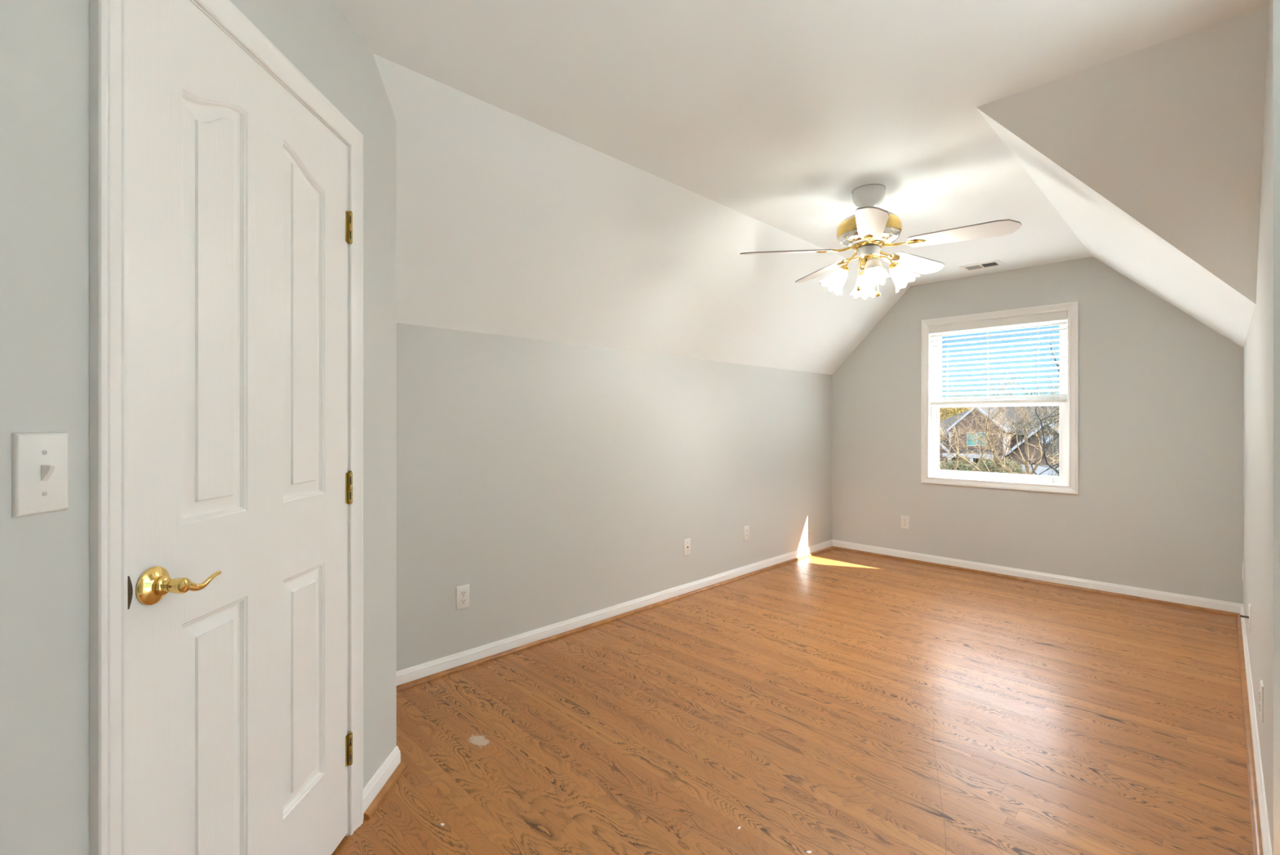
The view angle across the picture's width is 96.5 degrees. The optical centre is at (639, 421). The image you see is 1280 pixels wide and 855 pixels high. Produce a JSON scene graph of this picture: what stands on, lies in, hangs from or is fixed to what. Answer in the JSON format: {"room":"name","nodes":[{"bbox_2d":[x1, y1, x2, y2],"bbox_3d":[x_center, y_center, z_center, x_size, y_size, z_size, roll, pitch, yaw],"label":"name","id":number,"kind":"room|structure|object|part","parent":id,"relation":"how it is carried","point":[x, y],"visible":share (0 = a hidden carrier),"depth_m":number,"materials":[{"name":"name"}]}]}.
{"room":"empty attic room","nodes":[
{"label":"empty attic room","id":0,"kind":"room"},
{"bbox_2d":[0,0,395,854],"bbox_3d":[-0.874,0.019,0.532,0.001,2.408,2.966,0,0,1],"label":"wall","id":1,"kind":"structure","parent":0,"point":[45,44],"depth_m":0.86,"materials":[{"name":"beige paint"}]},
{"bbox_2d":[11,431,67,517],"bbox_3d":[-0.862,0.075,0.829,0.019,0.117,0.074,0,0,1],"label":"light switch","id":2,"kind":"object","parent":1,"relation":"attached to","point":[39,460],"visible":1,"depth_m":0.82,"materials":[{"name":"white plastic"}]},
{"bbox_2d":[89,0,363,854],"bbox_3d":[-0.890,0.174,1.325,0.174,2.098,0.843,0,0,1],"label":"door","id":3,"kind":"structure","parent":1,"relation":"attached to","point":[226,188],"depth_m":1.18,"materials":[{"name":"white paint"}]},
{"bbox_3d":[-0.867,0.290,0.970,0.003,0.056,0.009,0,0,1],"label":"strike plate","id":4,"kind":"part","parent":3,"relation":"part of","materials":[{"name":"metal"}]},
{"bbox_3d":[-0.837,0.292,1.016,0.063,0.067,0.067,0,0,1],"label":"handle","id":5,"kind":"part","parent":3,"relation":"part of","materials":[{"name":"gold metal"}]},
{"bbox_3d":[-0.816,0.298,1.066,0.014,0.029,0.098,0,0,1],"label":"lever","id":6,"kind":"part","parent":3,"relation":"part of","materials":[{"name":"gold metal"}]},
{"bbox_3d":[-0.922,0.200,1.326,0.110,2.046,0.738,0,0,1],"label":"frame","id":7,"kind":"part","parent":3,"relation":"part of","materials":[{"name":"white paint"}]},
{"bbox_2d":[363,745,406,818],"bbox_3d":[-0.846,1.184,1.888,0.031,0.078,0.278,0,0,1],"label":"baseboard","id":8,"kind":"structure","parent":1,"relation":"attached to","point":[377,788],"depth_m":1.87,"materials":[{"name":"white paint"}]},
{"bbox_2d":[395,322,831,671],"bbox_3d":[-0.406,0.019,3.312,6.659,2.408,0.001,0,0,-44],"label":"wall","id":9,"kind":"structure","parent":0,"point":[557,482],"depth_m":3.33,"materials":[{"name":"beige paint"}]},
{"bbox_2d":[456,583,469,609],"bbox_3d":[-0.880,0.874,2.840,0.070,0.114,0.009,0,0,-44],"label":"wall outlet","id":10,"kind":"object","parent":9,"relation":"attached to","point":[462,591],"visible":1,"depth_m":2.84,"materials":[{"name":"white plastic"}]},
{"bbox_2d":[460,597,466,604],"bbox_3d":[-0.878,0.894,2.838,0.034,0.028,0.002,0,0,-44],"label":"receptacle","id":11,"kind":"object","parent":10,"relation":"attached to","point":[463,600],"depth_m":2.84,"materials":[{"name":"grey plastic"}]},
{"bbox_2d":[460,590,466,595],"bbox_3d":[-0.878,0.854,2.838,0.034,0.028,0.002,0,0,-44],"label":"receptacle","id":12,"kind":"object","parent":10,"relation":"attached to","point":[463,593],"depth_m":2.84,"materials":[{"name":"grey plastic"}]},
{"bbox_2d":[395,539,833,691],"bbox_3d":[0.300,1.184,3.982,4.412,0.078,0.031,0,0,-44],"label":"baseboard","id":13,"kind":"structure","parent":9,"relation":"attached to","point":[420,673],"depth_m":3.32,"materials":[{"name":"white paint"}]},
{"bbox_2d":[683,537,690,555],"bbox_3d":[0.336,0.887,4.030,0.070,0.114,0.012,0,0,-44],"label":"cable jack","id":14,"kind":"object","parent":9,"relation":"attached to","point":[686,542],"visible":1,"depth_m":4.03,"materials":[{"name":"white plastic"}]},
{"bbox_2d":[743,524,749,540],"bbox_3d":[0.848,0.887,4.535,0.070,0.114,0.009,0,0,-44],"label":"wall outlet","id":15,"kind":"object","parent":9,"relation":"attached to","point":[746,528],"visible":1,"depth_m":4.53,"materials":[{"name":"white plastic"}]},
{"bbox_2d":[331,548,1253,854],"bbox_3d":[0.578,1.223,2.202,6.510,0.001,2.961,0,0,-44],"label":"floor","id":16,"kind":"structure","parent":0,"point":[833,701],"depth_m":2.27,"materials":[{"name":"brown wood"}]},
{"bbox_2d":[333,0,1269,374],"bbox_3d":[1.589,-0.818,1.522,7.000,0.735,5.348,0,0,-44],"label":"ceiling","id":17,"kind":"structure","parent":0,"point":[597,173],"depth_m":2.23,"materials":[{"name":"white paint"}]},
{"bbox_2d":[740,183,1021,299],"bbox_3d":[1.214,-0.913,2.921,1.241,0.545,1.229,0,0,-44],"label":"ceiling fan","id":18,"kind":"object","parent":17,"relation":"hanging from","point":[871,228],"visible":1,"depth_m":2.86,"materials":[{"name":"white wood"}]},
{"bbox_3d":[0.749,-0.873,2.950,0.460,0.042,0.134,0,0,2],"label":"blade","id":19,"kind":"part","parent":18,"relation":"part of","materials":[{"name":"white wood"}]},
{"bbox_3d":[1.061,-0.873,3.340,0.134,0.042,0.460,0,0,-16],"label":"blade","id":20,"kind":"part","parent":18,"relation":"part of","materials":[{"name":"white wood"}]},
{"bbox_3d":[0.998,-0.726,2.968,0.127,0.149,0.137,0,0,-44],"label":"lamp shade","id":21,"kind":"part","parent":18,"relation":"part of","materials":[{"name":"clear glass"}]},
{"bbox_2d":[839,264,848,272],"bbox_3d":[1.053,-0.786,2.959,0.054,0.051,0.054,0,0,-44],"label":"socket","id":22,"kind":"object","parent":18,"relation":"attached to","point":[842,268],"depth_m":2.94,"materials":[{"name":"gold metal"}]},
{"bbox_3d":[1.096,-0.820,2.949,0.080,0.057,0.010,0,0,14],"label":"lamp arm","id":23,"kind":"part","parent":18,"relation":"part of","materials":[{"name":"gold metal"}]},
{"bbox_3d":[1.211,-0.726,3.106,0.137,0.149,0.127,0,0,-44],"label":"lamp shade","id":24,"kind":"part","parent":18,"relation":"part of","materials":[{"name":"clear glass"}]},
{"bbox_3d":[1.024,-0.873,2.533,0.134,0.042,0.460,0,0,20],"label":"blade","id":25,"kind":"part","parent":18,"relation":"part of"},
{"bbox_3d":[1.136,-0.726,2.755,0.137,0.149,0.127,0,0,-44],"label":"lamp shade","id":26,"kind":"part","parent":18,"relation":"part of","materials":[{"name":"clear glass"}]},
{"bbox_3d":[1.251,-0.820,2.912,0.080,0.057,0.010,0,0,14],"label":"lamp arm","id":27,"kind":"part","parent":18,"relation":"part of","materials":[{"name":"gold metal"}]},
{"bbox_2d":[888,261,898,270],"bbox_3d":[1.294,-0.786,2.902,0.054,0.051,0.054,0,0,-44],"label":"socket","id":28,"kind":"object","parent":18,"relation":"attached to","point":[894,265],"depth_m":2.88,"materials":[{"name":"gold metal"}]},
{"bbox_3d":[1.349,-0.726,2.893,0.127,0.149,0.137,0,0,-44],"label":"lamp shade","id":29,"kind":"part","parent":18,"relation":"part of","materials":[{"name":"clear glass"}]},
{"bbox_3d":[1.529,-0.873,3.164,0.460,0.042,0.134,0,0,-34],"label":"blade","id":30,"kind":"part","parent":18,"relation":"part of","materials":[{"name":"white wood"}]},
{"bbox_3d":[1.505,-0.873,2.665,0.460,0.042,0.134,0,0,38],"label":"blade","id":31,"kind":"part","parent":18,"relation":"part of","materials":[{"name":"white wood"}]},
{"bbox_2d":[959,259,1004,271],"bbox_3d":[2.599,-1.182,4.343,0.177,0.008,0.264,0,0,-44],"label":"ceiling vent","id":32,"kind":"object","parent":17,"relation":"in","point":[996,263],"visible":1,"depth_m":4.33,"materials":[{"name":"white metal"}]},
{"bbox_2d":[831,256,1243,603],"bbox_3d":[2.878,0.019,4.613,0.150,2.408,2.741,0,0,-44],"label":"wall","id":33,"kind":"structure","parent":0,"point":[1158,504],"depth_m":4.12,"materials":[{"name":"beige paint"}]},
{"bbox_2d":[901,515,909,528],"bbox_3d":[2.342,0.890,5.046,0.009,0.114,0.070,0,0,-44],"label":"wall outlet","id":34,"kind":"object","parent":33,"relation":"attached to","point":[904,519],"visible":1,"depth_m":5.04,"materials":[{"name":"white plastic"}]},
{"bbox_2d":[920,301,1078,494],"bbox_3d":[2.871,-0.171,4.607,0.168,1.408,1.088,0,0,-44],"label":"window","id":35,"kind":"structure","parent":33,"relation":"in","point":[1067,482],"depth_m":4.50,"materials":[{"name":"white paint"}]},
{"bbox_2d":[928,311,1067,483],"bbox_3d":[2.840,-0.173,4.583,0.063,1.279,0.964,0,0,-44],"label":"window blind","id":36,"kind":"object","parent":35,"relation":"attached to","point":[1037,398],"visible":0.93,"depth_m":4.54,"materials":[{"name":"white plastic"}]},
{"bbox_3d":[2.812,-0.465,4.622,0.051,0.625,0.002,0,0,-44],"label":"ladder cord","id":37,"kind":"part","parent":36,"relation":"part of","materials":[{"name":"white fabric"}]},
{"bbox_3d":[2.843,-0.151,4.587,0.052,0.022,0.954,0,0,-44],"label":"rail","id":38,"kind":"part","parent":36,"relation":"part of","materials":[{"name":"white plastic"}]},
{"bbox_3d":[3.052,-0.465,4.377,0.051,0.625,0.002,0,0,-44],"label":"ladder cord","id":39,"kind":"part","parent":36,"relation":"part of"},
{"bbox_3d":[2.875,0.154,4.620,0.032,0.633,0.964,0,0,-44],"label":"sash","id":40,"kind":"part","parent":35,"relation":"part of","materials":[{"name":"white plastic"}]},
{"bbox_3d":[2.902,-0.468,4.644,0.032,0.692,0.968,0,0,-44],"label":"sash","id":41,"kind":"part","parent":35,"relation":"part of","materials":[{"name":"white plastic"}]},
{"bbox_2d":[832,539,1243,616],"bbox_3d":[2.813,1.184,4.549,0.031,0.078,2.741,0,0,-44],"label":"baseboard","id":42,"kind":"structure","parent":33,"relation":"attached to","point":[1230,608],"depth_m":4.25,"materials":[{"name":"white paint"}]},
{"bbox_2d":[1243,0,1279,854],"bbox_3d":[2.811,0.019,2.543,3.144,2.408,0.120,0,0,-44],"label":"wall","id":43,"kind":"structure","parent":0,"point":[1261,348],"depth_m":1.74,"materials":[{"name":"beige paint"}]},
{"bbox_2d":[1240,603,1251,631],"bbox_3d":[2.809,0.906,2.649,0.070,0.114,0.034,0,0,-44],"label":"cable jack","id":44,"kind":"object","parent":43,"relation":"attached to","point":[1249,616],"visible":1,"depth_m":2.62,"materials":[{"name":"white plastic"}]},
{"bbox_2d":[1235,604,1272,854],"bbox_3d":[2.704,1.184,2.544,2.994,0.078,0.031,0,0,-44],"label":"baseboard","id":45,"kind":"structure","parent":43,"relation":"attached to","point":[1261,841],"depth_m":2.02,"materials":[{"name":"white paint"}]},
{"bbox_2d":[1258,679,1263,722],"bbox_3d":[2.014,0.905,1.852,0.070,0.114,0.009,0,0,-44],"label":"wall outlet","id":46,"kind":"object","parent":43,"relation":"attached to","point":[1261,685],"visible":1,"depth_m":1.83,"materials":[{"name":"white plastic"}]},
{"label":"outside","id":47,"kind":"structure","parent":0,"visible":0},
{"label":"lawn","id":48,"kind":"structure","parent":47,"visible":0},
{"bbox_2d":[939,395,973,421],"bbox_3d":[41.479,0.907,75.018,9.939,9.036,12.492,0,0,-44],"label":"autumn tree","id":49,"kind":"object","parent":48,"relation":"on","point":[956,411],"visible":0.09,"depth_m":72.97,"materials":[{"name":"yellow plant"}]},
{"bbox_2d":[939,457,977,471],"bbox_3d":[26.566,4.366,47.971,2.742,2.736,4.439,0,0,-44],"label":"shrub","id":50,"kind":"object","parent":48,"relation":"on","point":[961,467],"visible":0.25,"depth_m":47.47,"materials":[{"name":"green plant"}]},
{"bbox_2d":[939,365,1027,471],"bbox_3d":[13.872,1.575,24.677,4.661,7.738,4.518,0,0,28],"label":"bare tree","id":51,"kind":"object","parent":48,"relation":"on","point":[989,423],"visible":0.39,"depth_m":24.58,"materials":[{"name":"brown plant"}]},
{"bbox_2d":[967,455,1026,474],"bbox_3d":[27.329,4.103,43.427,2.655,3.370,4.046,0,0,-44],"label":"shrub","id":52,"kind":"object","parent":48,"relation":"on","point":[1011,462],"visible":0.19,"depth_m":43.20,"materials":[{"name":"green plant"}]},
{"bbox_2d":[939,405,1059,475],"bbox_3d":[35.424,1.748,53.595,14.360,7.350,17.700,0,0,-44],"label":"house","id":53,"kind":"structure","parent":48,"relation":"on","point":[1009,412],"depth_m":51.64,"materials":[{"name":"brown brick"}]},
{"bbox_3d":[30.484,1.588,51.690,0.060,1.130,1.480,0,0,-44],"label":"gable pane","id":54,"kind":"part","parent":53,"relation":"part of","materials":[{"name":"teal glass"}]},
{"bbox_2d":[1041,435,1053,443],"bbox_3d":[33.020,1.473,46.263,0.060,0.600,0.800,0,0,-44],"label":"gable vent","id":55,"kind":"object","parent":53,"relation":"attached to","point":[1047,439],"depth_m":46.23,"materials":[{"name":"white"}]},
{"bbox_2d":[939,359,1059,475],"bbox_3d":[10.982,1.654,17.820,4.572,7.542,6.677,0,0,-24],"label":"bare tree","id":56,"kind":"object","parent":48,"relation":"on","point":[991,444],"visible":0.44,"depth_m":17.13,"materials":[{"name":"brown plant"}]},
{"bbox_2d":[1006,343,1059,475],"bbox_3d":[9.012,1.798,12.000,2.100,7.273,2.402,0,0,-44],"label":"bare tree","id":57,"kind":"object","parent":48,"relation":"on","point":[1038,418],"visible":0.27,"depth_m":12.42,"materials":[{"name":"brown plant"}]}
]}

